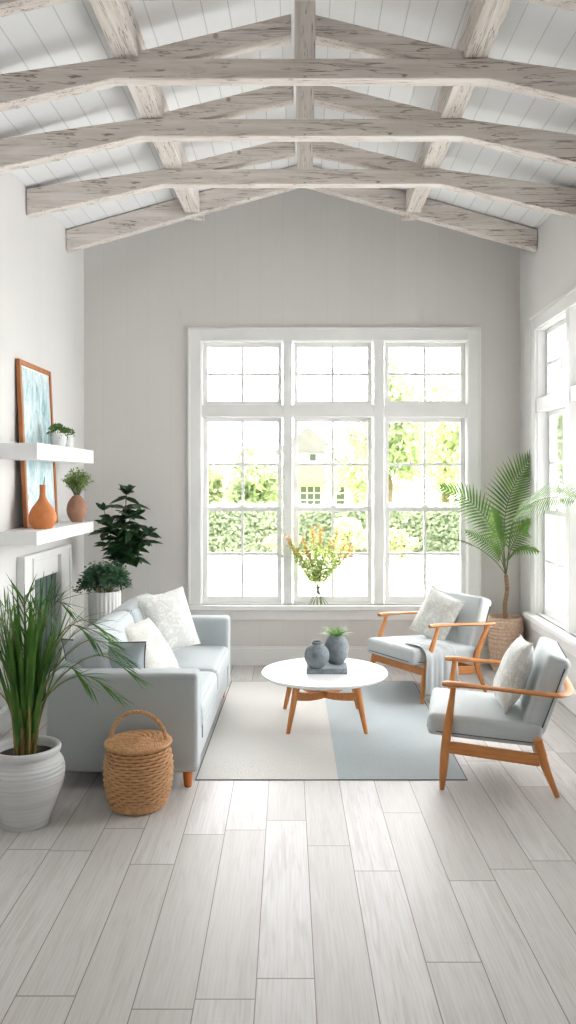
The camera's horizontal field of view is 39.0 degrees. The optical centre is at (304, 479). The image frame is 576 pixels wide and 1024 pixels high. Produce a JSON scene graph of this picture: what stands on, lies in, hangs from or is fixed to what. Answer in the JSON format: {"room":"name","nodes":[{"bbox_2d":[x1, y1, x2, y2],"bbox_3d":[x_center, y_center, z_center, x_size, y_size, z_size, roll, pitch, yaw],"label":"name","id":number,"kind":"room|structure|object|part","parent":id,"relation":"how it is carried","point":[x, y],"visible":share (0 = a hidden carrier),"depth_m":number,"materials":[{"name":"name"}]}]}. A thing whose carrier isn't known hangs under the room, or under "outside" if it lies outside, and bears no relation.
{"room":"living room","nodes":[
{"label":"living room","id":0,"kind":"room"},
{"bbox_2d":[0,172,83,709],"bbox_3d":[-2.053,-0.219,2.130,0.160,3.742,10.260,0,0,0],"label":"wall","id":1,"kind":"structure","parent":0,"point":[42,283],"depth_m":5.91,"materials":[{"name":"white paint"}]},
{"bbox_2d":[0,704,11,736],"bbox_3d":[-1.964,1.569,2.121,0.018,0.165,10.242,0,0,0],"label":"baseboard","id":2,"kind":"structure","parent":1,"relation":"attached to","point":[5,715],"depth_m":5.31,"materials":[{"name":"white paint"}]},
{"bbox_2d":[0,521,92,544],"bbox_3d":[-1.835,0.372,5.840,0.275,0.086,1.380,0,0,0],"label":"floating shelf","id":3,"kind":"object","parent":1,"relation":"attached to","point":[60,530],"visible":0.94,"depth_m":5.38,"materials":[{"name":"white wood"}]},
{"bbox_2d":[16,358,57,527],"bbox_3d":[-1.927,-0.250,5.870,0.083,1.155,0.690,0,0,0],"label":"framed picture","id":4,"kind":"object","parent":3,"relation":"on","point":[34,384],"visible":0.74,"depth_m":5.79,"materials":[{"name":"brown wood"}]},
{"bbox_2d":[28,477,56,528],"bbox_3d":[-1.775,0.154,5.500,0.182,0.351,0.182,0,0,0],"label":"clay vase","id":5,"kind":"object","parent":3,"relation":"on","point":[42,515],"visible":0.99,"depth_m":5.44,"materials":[{"name":"brown ceramic"}]},
{"bbox_2d":[61,466,95,521],"bbox_3d":[-1.785,0.111,6.352,0.266,0.438,0.228,0,0,0],"label":"vase","id":6,"kind":"object","parent":3,"relation":"on","point":[76,509],"visible":0.99,"depth_m":6.32,"materials":[{"name":"brown ceramic"}]},
{"bbox_2d":[0,443,93,462],"bbox_3d":[-1.835,-0.184,5.840,0.275,0.103,1.380,0,0,0],"label":"floating shelf","id":7,"kind":"object","parent":1,"relation":"attached to","point":[8,451],"visible":0.98,"depth_m":5.32,"materials":[{"name":"white wood"}]},
{"bbox_2d":[46,423,68,446],"bbox_3d":[-1.794,-0.326,5.900,0.163,0.181,0.162,0,0,29],"label":"potted succulent","id":8,"kind":"object","parent":7,"relation":"on","point":[59,439],"visible":0.98,"depth_m":5.86,"materials":[{"name":"white ceramic"}]},
{"bbox_2d":[60,427,75,447],"bbox_3d":[-1.795,-0.320,6.129,0.134,0.170,0.134,0,0,0],"label":"potted succulent","id":9,"kind":"object","parent":7,"relation":"on","point":[69,443],"visible":0.42,"depth_m":6.10,"materials":[{"name":"white ceramic"}]},
{"bbox_2d":[50,433,66,446],"bbox_3d":[-1.790,-0.287,5.900,0.117,0.103,0.117,0,0,0],"label":"pot","id":10,"kind":"object","parent":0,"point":[59,439],"depth_m":5.85,"materials":[{"name":"white ceramic"}]},
{"bbox_2d":[65,435,72,447],"bbox_3d":[-1.795,-0.287,6.130,0.095,0.103,0.095,0,0,0],"label":"pot","id":11,"kind":"object","parent":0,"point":[69,443],"depth_m":6.10,"materials":[{"name":"white ceramic"}]},
{"bbox_2d":[0,665,575,1023],"bbox_3d":[-0.026,1.712,2.210,4.213,0.120,10.420,0,0,0],"label":"floor","id":12,"kind":"structure","parent":0,"point":[230,901],"depth_m":3.20,"materials":[{"name":"grey wood"}]},
{"bbox_2d":[0,735,65,831],"bbox_3d":[-1.345,1.466,3.920,0.366,0.372,0.366,0,0,0],"label":"pot","id":13,"kind":"object","parent":12,"relation":"on","point":[32,775],"depth_m":3.80,"materials":[{"name":"white ceramic"}]},
{"bbox_2d":[17,544,71,700],"bbox_3d":[-1.944,1.089,6.120,0.055,1.125,1.120,0,0,0],"label":"fireplace","id":14,"kind":"object","parent":12,"relation":"on","point":[57,560],"visible":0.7,"depth_m":6.24,"materials":[{"name":"white paint"}]},
{"bbox_3d":[-1.958,0.652,6.090,0.025,0.140,0.620,0,0,0],"label":"header panel","id":15,"kind":"part","parent":14,"relation":"part of","materials":[{"name":"white paint"}]},
{"bbox_3d":[-1.922,1.089,6.120,0.012,1.125,1.120,0,0,0],"label":"moulding","id":16,"kind":"part","parent":14,"relation":"part of","materials":[{"name":"white paint"}]},
{"bbox_2d":[0,573,154,831],"bbox_3d":[-1.312,1.049,3.918,1.108,1.207,0.620,0,0,9],"label":"potted palm","id":17,"kind":"object","parent":12,"relation":"on","point":[32,765],"visible":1,"depth_m":3.85,"materials":[{"name":"plant"}]},
{"bbox_2d":[72,559,133,624],"bbox_3d":[-1.581,1.142,6.365,0.460,1.042,0.399,0,0,6],"label":"ribbed planter","id":18,"kind":"object","parent":12,"relation":"on","point":[109,599],"visible":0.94,"depth_m":6.28,"materials":[{"name":"white paint"}]},
{"bbox_3d":[-1.565,1.265,6.360,0.251,0.795,0.251,0,0,0],"label":"planter","id":19,"kind":"part","parent":18,"relation":"part of","materials":[{"name":"white ceramic"}]},
{"bbox_2d":[87,484,162,603],"bbox_3d":[-1.503,0.844,6.792,0.643,1.627,0.424,0,0,0],"label":"plant","id":20,"kind":"object","parent":12,"relation":"on","point":[126,545],"visible":0.74,"depth_m":6.75,"materials":[{"name":"green plant"}]},
{"bbox_2d":[46,593,229,787],"bbox_3d":[-0.975,1.244,5.290,0.821,0.816,1.920,0,0,0],"label":"sofa","id":21,"kind":"object","parent":12,"relation":"on","point":[186,699],"visible":0.79,"depth_m":4.33,"materials":[{"name":"fabric"}]},
{"bbox_3d":[-1.300,1.292,5.290,0.170,0.540,1.630,0,0,0],"label":"frame","id":22,"kind":"part","parent":21,"relation":"part of","materials":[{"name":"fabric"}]},
{"bbox_2d":[61,638,145,667],"bbox_3d":[-1.130,1.060,4.606,0.489,0.344,0.177,0,0,0],"label":"throw pillow","id":23,"kind":"object","parent":21,"relation":"on","point":[136,650],"visible":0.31,"depth_m":4.54,"materials":[{"name":"grey fabric"}]},
{"bbox_2d":[72,611,134,667],"bbox_3d":[-1.170,1.047,4.888,0.287,0.422,0.817,0,0,0],"label":"cushion","id":24,"kind":"object","parent":21,"relation":"on","point":[125,618],"depth_m":4.52,"materials":[{"name":"fabric"}]},
{"bbox_3d":[-0.979,1.298,4.407,0.813,0.535,0.155,0,0,0],"label":"arm","id":25,"kind":"part","parent":21,"relation":"part of","materials":[{"name":"fabric"}]},
{"bbox_2d":[110,593,150,622],"bbox_3d":[-1.170,1.047,5.692,0.287,0.422,0.817,0,0,0],"label":"cushion","id":26,"kind":"object","parent":21,"relation":"on","point":[132,606],"depth_m":5.42,"materials":[{"name":"fabric"}]},
{"bbox_2d":[124,617,179,667],"bbox_3d":[-0.965,1.042,5.019,0.243,0.314,0.407,0,0,18],"label":"throw pillow","id":27,"kind":"object","parent":21,"relation":"on","point":[158,654],"visible":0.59,"depth_m":4.98,"materials":[{"name":"beige fabric"}]},
{"bbox_2d":[136,586,200,650],"bbox_3d":[-0.935,0.972,5.600,0.205,0.429,0.459,0,0,40],"label":"throw pillow","id":28,"kind":"object","parent":21,"relation":"on","point":[169,611],"visible":0.86,"depth_m":5.55,"materials":[{"name":"beige fabric"}]},
{"bbox_3d":[-0.632,1.605,4.385,0.058,0.094,0.058,0,0,0],"label":"leg","id":29,"kind":"part","parent":21,"relation":"part of","materials":[{"name":"orange wood"}]},
{"bbox_2d":[172,646,228,689],"bbox_3d":[-0.896,1.317,5.693,0.665,0.216,0.808,0,0,0],"label":"seat cushion","id":30,"kind":"object","parent":21,"relation":"on","point":[215,659],"depth_m":5.62,"materials":[{"name":"fabric"}]},
{"bbox_2d":[200,671,216,726],"bbox_3d":[-0.896,1.317,4.887,0.665,0.216,0.808,0,0,0],"label":"seat cushion","id":31,"kind":"object","parent":21,"relation":"on","point":[208,678],"depth_m":4.91,"materials":[{"name":"fabric"}]},
{"bbox_3d":[-0.979,1.298,6.173,0.813,0.535,0.155,0,0,0],"label":"arm","id":32,"kind":"part","parent":21,"relation":"part of","materials":[{"name":"fabric"}]},
{"bbox_2d":[102,710,173,815],"bbox_3d":[-0.845,1.408,4.125,0.358,0.482,0.357,0,0,0],"label":"wicker basket","id":33,"kind":"object","parent":12,"relation":"on","point":[138,766],"visible":1,"depth_m":4.00,"materials":[{"name":"brown wicker"}]},
{"bbox_3d":[-0.845,1.318,4.125,0.300,0.032,0.300,0,0,0],"label":"lid","id":34,"kind":"part","parent":33,"relation":"part of","materials":[{"name":"wicker"}]},
{"bbox_3d":[-0.845,1.248,4.125,0.314,0.163,0.022,0,0,8],"label":"handle","id":35,"kind":"part","parent":33,"relation":"part of","materials":[{"name":"wicker"}]},
{"bbox_2d":[195,681,467,779],"bbox_3d":[0.145,1.650,5.565,1.500,0.004,2.190,0,0,0],"label":"rug","id":36,"kind":"object","parent":12,"relation":"on","point":[249,740],"visible":0.86,"depth_m":5.18,"materials":[{"name":"grey carpet"}]},
{"bbox_2d":[262,658,387,733],"bbox_3d":[0.135,1.476,5.560,0.862,0.339,0.862,0,0,0],"label":"coffee table","id":37,"kind":"object","parent":36,"relation":"on","point":[291,674],"visible":0.91,"depth_m":5.39,"materials":[{"name":"white wood"}]},
{"bbox_3d":[-0.106,1.490,5.814,0.125,0.311,0.048,0,0,42],"label":"leg","id":38,"kind":"part","parent":37,"relation":"part of","materials":[{"name":"brown wood"}]},
{"bbox_3d":[-0.077,1.490,5.309,0.119,0.311,0.048,0,0,-42],"label":"leg","id":39,"kind":"part","parent":37,"relation":"part of","materials":[{"name":"brown wood"}]},
{"bbox_3d":[0.135,1.439,5.560,0.026,0.096,0.586,0,0,41],"label":"cross rail","id":40,"kind":"part","parent":37,"relation":"part of","materials":[{"name":"brown wood"}]},
{"bbox_2d":[306,662,347,673],"bbox_3d":[0.150,1.288,5.575,0.284,0.036,0.215,0,0,0],"label":"book","id":41,"kind":"object","parent":37,"relation":"on","point":[329,668],"visible":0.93,"depth_m":5.47,"materials":[{"name":"grey paper"}]},
{"bbox_2d":[304,640,328,667],"bbox_3d":[0.080,1.183,5.522,0.172,0.174,0.172,0,0,0],"label":"round vase","id":42,"kind":"object","parent":41,"relation":"on","point":[316,655],"visible":1,"depth_m":5.46,"materials":[{"name":"ceramic"}]},
{"bbox_2d":[321,626,353,664],"bbox_3d":[0.218,1.139,5.645,0.241,0.261,0.231,0,0,24],"label":"vase","id":43,"kind":"object","parent":41,"relation":"on","point":[337,645],"visible":0.96,"depth_m":5.58,"materials":[{"name":"ceramic"}]},
{"bbox_3d":[0.128,1.439,5.560,0.026,0.094,0.614,0,0,-44],"label":"cross rail","id":44,"kind":"part","parent":37,"relation":"part of","materials":[{"name":"brown wood"}]},
{"bbox_3d":[0.361,1.490,5.308,0.122,0.311,0.048,0,0,42],"label":"leg","id":45,"kind":"part","parent":37,"relation":"part of","materials":[{"name":"brown wood"}]},
{"bbox_2d":[367,590,494,703],"bbox_3d":[0.990,1.289,6.452,0.838,0.732,0.689,0,0,-32],"label":"armchair","id":46,"kind":"object","parent":12,"relation":"on","point":[467,634],"visible":0.69,"depth_m":6.34,"materials":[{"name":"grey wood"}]},
{"bbox_3d":[0.592,1.376,6.576,0.193,0.553,0.044,0,0,-32],"label":"leg","id":47,"kind":"part","parent":46,"relation":"part of","materials":[{"name":"brown wood"}]},
{"bbox_3d":[0.872,1.107,6.747,0.647,0.067,0.062,0,0,-32],"label":"armrest","id":48,"kind":"part","parent":46,"relation":"part of","materials":[{"name":"brown wood"}]},
{"bbox_3d":[0.723,1.425,6.285,0.024,0.055,0.606,0,0,-32],"label":"rail","id":49,"kind":"part","parent":46,"relation":"part of","materials":[{"name":"brown wood"}]},
{"bbox_2d":[367,635,475,665],"bbox_3d":[0.913,1.333,6.404,0.647,0.162,0.591,0,0,-32],"label":"seat cushion","id":50,"kind":"object","parent":46,"relation":"on","point":[391,650],"depth_m":6.29,"materials":[{"name":"fabric"}]},
{"bbox_3d":[0.927,1.376,6.039,0.193,0.553,0.044,0,0,-32],"label":"leg","id":51,"kind":"part","parent":46,"relation":"part of","materials":[{"name":"brown wood"}]},
{"bbox_2d":[405,639,458,698],"bbox_3d":[0.943,1.418,6.135,0.335,0.364,0.309,0,0,-32],"label":"throw blanket","id":52,"kind":"object","parent":46,"relation":"hanging from","point":[438,670],"visible":0.82,"depth_m":6.03,"materials":[{"name":"white fabric"}]},
{"bbox_2d":[409,585,464,640],"bbox_3d":[1.063,1.095,6.568,0.211,0.448,0.487,0,0,-35],"label":"throw pillow","id":53,"kind":"object","parent":46,"relation":"on","point":[437,607],"visible":0.9,"depth_m":6.51,"materials":[{"name":"beige fabric"}]},
{"bbox_3d":[1.204,1.107,6.216,0.647,0.067,0.062,0,0,-32],"label":"armrest","id":54,"kind":"part","parent":46,"relation":"part of","materials":[{"name":"brown wood"}]},
{"bbox_3d":[1.133,1.462,6.541,0.024,0.055,0.606,0,0,-32],"label":"rail","id":55,"kind":"part","parent":46,"relation":"part of","materials":[{"name":"brown wood"}]},
{"bbox_2d":[440,590,490,647],"bbox_3d":[1.239,1.138,6.607,0.249,0.430,0.553,0,0,-32],"label":"cushion","id":56,"kind":"object","parent":46,"relation":"on","point":[475,609],"depth_m":6.41,"materials":[{"name":"fabric"}]},
{"bbox_3d":[1.093,1.444,6.145,0.498,0.104,0.024,0,0,-32],"label":"rail","id":57,"kind":"part","parent":46,"relation":"part of","materials":[{"name":"brown wood"}]},
{"bbox_3d":[1.376,1.391,6.321,0.166,0.528,0.042,0,0,-32],"label":"leg","id":58,"kind":"part","parent":46,"relation":"part of","materials":[{"name":"brown wood"}]},
{"bbox_2d":[424,450,575,671],"bbox_3d":[1.432,0.696,6.299,0.944,1.913,1.823,0,0,0],"label":"palm","id":59,"kind":"object","parent":12,"relation":"on","point":[507,628],"visible":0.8,"depth_m":6.85,"materials":[{"name":"plant"}]},
{"bbox_2d":[427,637,573,797],"bbox_3d":[1.096,1.289,4.596,0.789,0.732,0.697,0,0,11],"label":"armchair","id":60,"kind":"object","parent":12,"relation":"on","point":[453,712],"visible":0.98,"depth_m":4.32,"materials":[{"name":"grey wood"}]},
{"bbox_3d":[0.762,1.377,4.338,0.089,0.548,0.044,0,0,11],"label":"leg","id":61,"kind":"part","parent":60,"relation":"part of","materials":[{"name":"brown wood"}]},
{"bbox_3d":[0.883,1.377,4.960,0.089,0.548,0.044,0,0,11],"label":"leg","id":62,"kind":"part","parent":60,"relation":"part of","materials":[{"name":"brown wood"}]},
{"bbox_3d":[1.129,1.103,4.914,0.557,0.060,0.060,0,0,9],"label":"armrest","id":63,"kind":"part","parent":60,"relation":"part of","materials":[{"name":"brown wood"}]},
{"bbox_2d":[428,687,542,745],"bbox_3d":[1.011,1.333,4.612,0.607,0.160,0.591,0,0,11],"label":"seat cushion","id":64,"kind":"object","parent":60,"relation":"on","point":[476,715],"depth_m":4.36,"materials":[{"name":"fabric"}]},
{"bbox_3d":[0.982,1.444,4.297,0.498,0.104,0.024,0,0,11],"label":"rail","id":65,"kind":"part","parent":60,"relation":"part of","materials":[{"name":"brown wood"}]},
{"bbox_3d":[1.007,1.103,4.288,0.557,0.060,0.060,0,0,13],"label":"armrest","id":66,"kind":"part","parent":60,"relation":"part of","materials":[{"name":"brown wood"}]},
{"bbox_2d":[493,635,533,713],"bbox_3d":[1.165,1.078,4.552,0.216,0.411,0.435,0,0,0],"label":"throw pillow","id":67,"kind":"object","parent":60,"relation":"on","point":[514,670],"visible":0.91,"depth_m":4.39,"materials":[{"name":"beige fabric"}]},
{"bbox_2d":[518,637,569,733],"bbox_3d":[1.325,1.138,4.551,0.249,0.430,0.553,0,0,11],"label":"cushion","id":68,"kind":"object","parent":60,"relation":"on","point":[551,666],"depth_m":4.29,"materials":[{"name":"fabric"}]},
{"bbox_3d":[1.260,1.502,4.243,0.135,0.306,0.039,0,0,11],"label":"leg","id":69,"kind":"part","parent":60,"relation":"part of","materials":[{"name":"brown wood"}]},
{"bbox_2d":[0,0,575,229],"bbox_3d":[-0.026,-2.418,2.360,4.413,0.843,10.720,0,0,0],"label":"ceiling","id":70,"kind":"structure","parent":0,"point":[71,32],"depth_m":4.84,"materials":[{"name":"white wood"}]},
{"bbox_2d":[89,0,198,211],"bbox_3d":[-0.930,-2.287,4.345,0.124,0.174,4.690,0,0,0],"label":"purlin","id":71,"kind":"object","parent":70,"relation":"attached to","point":[117,20],"visible":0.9,"depth_m":4.54,"materials":[{"name":"grey wood"}]},
{"bbox_2d":[0,0,575,111],"bbox_3d":[-0.026,-2.232,4.281,3.885,0.717,0.110,0,0,0],"label":"roof truss","id":72,"kind":"object","parent":70,"relation":"attached to","point":[197,61],"visible":1,"depth_m":4.23,"materials":[{"name":"grey wood"}]},
{"bbox_3d":[0.000,-2.390,4.275,0.110,0.400,0.098,0,0,0],"label":"king post","id":73,"kind":"part","parent":72,"relation":"part of","materials":[{"name":"grey wood"}]},
{"bbox_2d":[0,86,575,173],"bbox_3d":[-0.026,-2.232,4.991,3.885,0.717,0.110,0,0,0],"label":"roof truss","id":74,"kind":"object","parent":70,"relation":"attached to","point":[210,121],"visible":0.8,"depth_m":4.94,"materials":[{"name":"grey wood"}]},
{"bbox_3d":[0.000,-2.390,4.985,0.110,0.400,0.098,0,0,0],"label":"king post","id":75,"kind":"part","parent":74,"relation":"part of","materials":[{"name":"grey wood"}]},
{"bbox_2d":[0,0,575,16],"bbox_3d":[-0.026,-2.232,3.511,3.885,0.717,0.110,0,0,0],"label":"roof truss","id":76,"kind":"object","parent":70,"relation":"attached to","point":[7,7],"visible":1,"depth_m":3.51,"materials":[{"name":"grey wood"}]},
{"bbox_2d":[26,142,575,217],"bbox_3d":[-0.026,-2.232,5.791,3.885,0.717,0.110,0,0,0],"label":"roof truss","id":77,"kind":"object","parent":70,"relation":"attached to","point":[222,170],"visible":0.88,"depth_m":5.74,"materials":[{"name":"grey wood"}]},
{"bbox_3d":[0.000,-2.390,5.785,0.110,0.400,0.098,0,0,0],"label":"king post","id":78,"kind":"part","parent":77,"relation":"part of","materials":[{"name":"grey wood"}]},
{"bbox_2d":[66,165,536,252],"bbox_3d":[-0.026,-2.253,6.774,3.885,0.716,0.148,0,0,0],"label":"roof truss","id":79,"kind":"object","parent":70,"relation":"attached to","point":[215,199],"visible":0.7,"depth_m":6.70,"materials":[{"name":"grey wood"}]},
{"bbox_2d":[406,0,511,211],"bbox_3d":[0.890,-2.287,4.345,0.124,0.174,4.690,0,0,0],"label":"purlin","id":80,"kind":"object","parent":70,"relation":"attached to","point":[484,20],"visible":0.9,"depth_m":4.57,"materials":[{"name":"grey wood"}]},
{"bbox_2d":[84,188,519,646],"bbox_3d":[-0.026,-0.484,7.340,4.213,4.272,0.160,0,0,0],"label":"wall","id":81,"kind":"structure","parent":0,"point":[300,257],"depth_m":7.26,"materials":[{"name":"grey paint"}]},
{"bbox_2d":[188,327,480,619],"bbox_3d":[0.263,-0.057,7.317,2.669,2.607,0.265,0,0,0],"label":"window","id":82,"kind":"structure","parent":81,"relation":"in","point":[466,411],"depth_m":7.25,"materials":[{"name":"white paint"}]},
{"bbox_3d":[-0.563,0.671,7.328,0.708,0.859,0.036,0,0,0],"label":"sash","id":83,"kind":"part","parent":82,"relation":"part of","materials":[{"name":"white paint"}]},
{"bbox_3d":[-0.563,-0.955,7.348,0.708,0.560,0.035,0,0,0],"label":"sash","id":84,"kind":"part","parent":82,"relation":"part of","materials":[{"name":"white paint"}]},
{"bbox_3d":[-0.563,-0.140,7.364,0.708,0.843,0.032,0,0,0],"label":"sash","id":85,"kind":"part","parent":82,"relation":"part of","materials":[{"name":"white paint"}]},
{"bbox_3d":[0.263,1.135,7.223,2.669,0.044,0.075,0,0,0],"label":"sill","id":86,"kind":"part","parent":82,"relation":"part of","materials":[{"name":"white paint"}]},
{"bbox_2d":[285,524,354,604],"bbox_3d":[0.137,0.749,7.187,0.639,0.722,0.158,0,0,0],"label":"bunch","id":87,"kind":"object","parent":82,"relation":"on","point":[317,576],"visible":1,"depth_m":7.19,"materials":[{"name":"green"}]},
{"bbox_3d":[0.250,0.671,7.328,0.706,0.859,0.036,0,0,0],"label":"sash","id":88,"kind":"part","parent":82,"relation":"part of","materials":[{"name":"white paint"}]},
{"bbox_3d":[0.250,-0.140,7.364,0.706,0.843,0.032,0,0,0],"label":"sash","id":89,"kind":"part","parent":82,"relation":"part of","materials":[{"name":"white paint"}]},
{"bbox_3d":[0.250,-0.955,7.348,0.706,0.560,0.035,0,0,0],"label":"sash","id":90,"kind":"part","parent":82,"relation":"part of","materials":[{"name":"white paint"}]},
{"bbox_3d":[1.080,0.671,7.328,0.724,0.859,0.036,0,0,0],"label":"sash","id":91,"kind":"part","parent":82,"relation":"part of","materials":[{"name":"white paint"}]},
{"bbox_3d":[1.080,-0.140,7.364,0.724,0.843,0.032,0,0,0],"label":"sash","id":92,"kind":"part","parent":82,"relation":"part of","materials":[{"name":"white paint"}]},
{"bbox_3d":[1.080,-0.955,7.348,0.724,0.560,0.035,0,0,0],"label":"sash","id":93,"kind":"part","parent":82,"relation":"part of","materials":[{"name":"white paint"}]},
{"bbox_2d":[230,647,490,664],"bbox_3d":[-0.026,1.569,7.251,3.893,0.165,0.018,0,0,0],"label":"baseboard","id":94,"kind":"structure","parent":81,"relation":"attached to","point":[238,655],"depth_m":7.24,"materials":[{"name":"white paint"}]},
{"bbox_2d":[487,613,523,671],"bbox_3d":[1.738,1.416,7.055,0.312,0.473,0.312,0,0,0],"label":"pot","id":95,"kind":"object","parent":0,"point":[508,627],"depth_m":6.94,"materials":[{"name":"wicker"}]},
{"bbox_2d":[520,214,575,689],"bbox_3d":[2.000,-0.219,2.130,0.160,3.742,10.260,0,0,0],"label":"wall","id":96,"kind":"structure","parent":0,"point":[547,273],"depth_m":6.80,"materials":[{"name":"white paint"}]},
{"bbox_2d":[523,285,575,656],"bbox_3d":[1.978,-0.057,5.470,0.265,2.607,2.804,0,0,0],"label":"window","id":97,"kind":"structure","parent":96,"relation":"in","point":[553,328],"depth_m":6.47,"materials":[{"name":"white paint"}]},
{"bbox_3d":[1.883,1.135,5.470,0.075,0.044,2.804,0,0,0],"label":"sill","id":98,"kind":"part","parent":97,"relation":"part of","materials":[{"name":"white paint"}]},
{"bbox_3d":[1.988,0.671,6.340,0.036,0.859,0.754,0,0,0],"label":"sash","id":99,"kind":"part","parent":97,"relation":"part of","materials":[{"name":"white paint"}]},
{"bbox_3d":[2.008,-0.056,5.470,0.204,2.385,2.520,0,0,0],"label":"frame","id":100,"kind":"part","parent":97,"relation":"part of","materials":[{"name":"white paint"}]},
{"bbox_3d":[2.007,-0.955,6.340,0.035,0.560,0.754,0,0,0],"label":"sash","id":101,"kind":"part","parent":97,"relation":"part of","materials":[{"name":"white paint"}]},
{"bbox_3d":[1.988,0.664,6.340,0.004,0.772,0.678,0,0,0],"label":"pane","id":102,"kind":"part","parent":97,"relation":"part of","materials":[{"name":"clear glass"}]},
{"bbox_3d":[2.024,-0.140,6.340,0.032,0.843,0.754,0,0,0],"label":"sash","id":103,"kind":"part","parent":97,"relation":"part of","materials":[{"name":"white paint"}]},
{"bbox_3d":[2.007,-0.955,6.340,0.004,0.492,0.686,0,0,0],"label":"pane","id":104,"kind":"part","parent":97,"relation":"part of","materials":[{"name":"clear glass"}]},
{"bbox_3d":[2.024,-0.141,6.340,0.004,0.773,0.686,0,0,0],"label":"pane","id":105,"kind":"part","parent":97,"relation":"part of","materials":[{"name":"clear glass"}]},
{"bbox_2d":[558,684,575,714],"bbox_3d":[1.911,1.569,2.121,0.018,0.165,10.242,0,0,0],"label":"baseboard","id":106,"kind":"structure","parent":96,"relation":"attached to","point":[569,702],"depth_m":5.82,"materials":[{"name":"white paint"}]},
{"label":"outside","id":107,"kind":"structure","parent":0,"visible":0},
{"bbox_2d":[208,550,459,599],"bbox_3d":[0.000,1.932,15.010,120.000,0.001,15.140,0,0,0],"label":"driveway","id":108,"kind":"structure","parent":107,"point":[224,577],"depth_m":15.95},
{"bbox_2d":[208,500,282,551],"bbox_3d":[-2.353,1.292,21.570,3.910,1.498,1.329,0,0,0],"label":"clipped hedge","id":109,"kind":"object","parent":108,"relation":"on","point":[224,527],"visible":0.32,"depth_m":21.09,"materials":[{"name":"green plant"}]},
{"bbox_2d":[263,533,301,557],"bbox_3d":[-0.553,1.609,20.264,1.012,0.685,0.755,0,0,0],"label":"round shrub","id":110,"kind":"object","parent":108,"relation":"on","point":[271,541],"visible":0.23,"depth_m":20.16,"materials":[{"name":"green plant"}]},
{"bbox_2d":[292,502,366,551],"bbox_3d":[0.677,1.309,21.841,2.152,1.421,1.318,0,0,0],"label":"clipped hedge","id":111,"kind":"object","parent":108,"relation":"on","point":[306,520],"visible":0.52,"depth_m":21.38,"materials":[{"name":"green plant"}]},
{"bbox_2d":[208,558,459,560],"bbox_3d":[0.000,1.912,19.375,16.000,0.080,0.150,0,0,0],"label":"kerb","id":112,"kind":"object","parent":108,"relation":"on","point":[209,559],"depth_m":19.30,"materials":[{"name":"beige stone"}]},
{"bbox_2d":[334,515,372,556],"bbox_3d":[1.252,1.415,20.359,1.184,1.075,0.870,0,0,35],"label":"round shrub","id":113,"kind":"object","parent":108,"relation":"on","point":[352,528],"visible":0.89,"depth_m":20.27,"materials":[{"name":"green plant"}]},
{"bbox_2d":[390,527,419,557],"bbox_3d":[2.400,1.605,20.281,0.935,0.906,0.744,0,0,44],"label":"round shrub","id":114,"kind":"object","parent":108,"relation":"on","point":[399,542],"visible":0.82,"depth_m":20.09,"materials":[{"name":"green plant"}]},
{"bbox_2d":[372,501,459,551],"bbox_3d":[4.052,1.272,21.562,4.578,1.444,1.322,0,0,0],"label":"clipped hedge","id":115,"kind":"object","parent":108,"relation":"on","point":[438,523],"visible":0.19,"depth_m":21.09,"materials":[{"name":"green plant"}]},
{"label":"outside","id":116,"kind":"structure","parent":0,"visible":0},
{"bbox_3d":[0.000,2.517,57.300,120.000,1.150,70.000,0,0,0],"label":"lawn","id":117,"kind":"structure","parent":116,"visible":0},
{"bbox_2d":[208,445,236,504],"bbox_3d":[-3.714,0.492,31.158,2.449,3.867,2.539,0,0,-27],"label":"tree","id":118,"kind":"object","parent":117,"relation":"on","point":[215,484],"visible":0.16,"depth_m":30.66,"materials":[{"name":"green plant"}]},
{"bbox_2d":[220,444,282,503],"bbox_3d":[-1.698,0.538,27.043,2.304,3.381,2.412,0,0,0],"label":"tree","id":119,"kind":"object","parent":117,"relation":"on","point":[260,483],"visible":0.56,"depth_m":26.70,"materials":[{"name":"green plant"}]},
{"bbox_2d":[270,427,372,523],"bbox_3d":[1.284,-0.380,60.500,8.704,6.944,7.800,0,0,0],"label":"cottage","id":120,"kind":"structure","parent":117,"relation":"on","point":[311,447],"depth_m":58.00,"materials":[{"name":"white"}]},
{"bbox_3d":[0.392,1.177,57.930,1.384,1.384,0.020,0,0,0],"label":"pane","id":121,"kind":"part","parent":120,"relation":"part of","materials":[{"name":"grey"}]},
{"bbox_3d":[1.712,1.653,56.780,0.160,2.878,0.160,0,0,0],"label":"porch post","id":122,"kind":"part","parent":120,"relation":"part of","materials":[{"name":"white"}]},
{"bbox_3d":[2.533,1.177,57.930,0.528,1.384,0.020,0,0,0],"label":"pane","id":123,"kind":"part","parent":120,"relation":"part of","materials":[{"name":"grey"}]},
{"bbox_2d":[323,422,372,510],"bbox_3d":[2.694,-0.297,46.076,3.721,6.888,3.372,0,0,-42],"label":"tree","id":124,"kind":"object","parent":117,"relation":"on","point":[360,487],"visible":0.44,"depth_m":45.51,"materials":[{"name":"green plant"}]},
{"bbox_2d":[334,422,393,482],"bbox_3d":[5.400,-1.357,69.516,6.047,9.007,6.190,0,0,0],"label":"tree","id":125,"kind":"object","parent":117,"relation":"on","point":[339,436],"visible":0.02,"depth_m":68.73,"materials":[{"name":"green plant"}]},
{"bbox_2d":[339,348,434,502],"bbox_3d":[3.179,-1.391,29.448,3.541,7.486,3.600,0,0,-14],"label":"tree","id":126,"kind":"object","parent":117,"relation":"on","point":[405,439],"visible":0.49,"depth_m":29.07,"materials":[{"name":"green plant"}]},
{"bbox_2d":[410,348,459,503],"bbox_3d":[5.944,-1.461,33.331,4.153,8.018,4.406,0,0,40],"label":"tree","id":127,"kind":"object","parent":117,"relation":"on","point":[446,449],"visible":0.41,"depth_m":32.62,"materials":[{"name":"green plant"}]}
]}

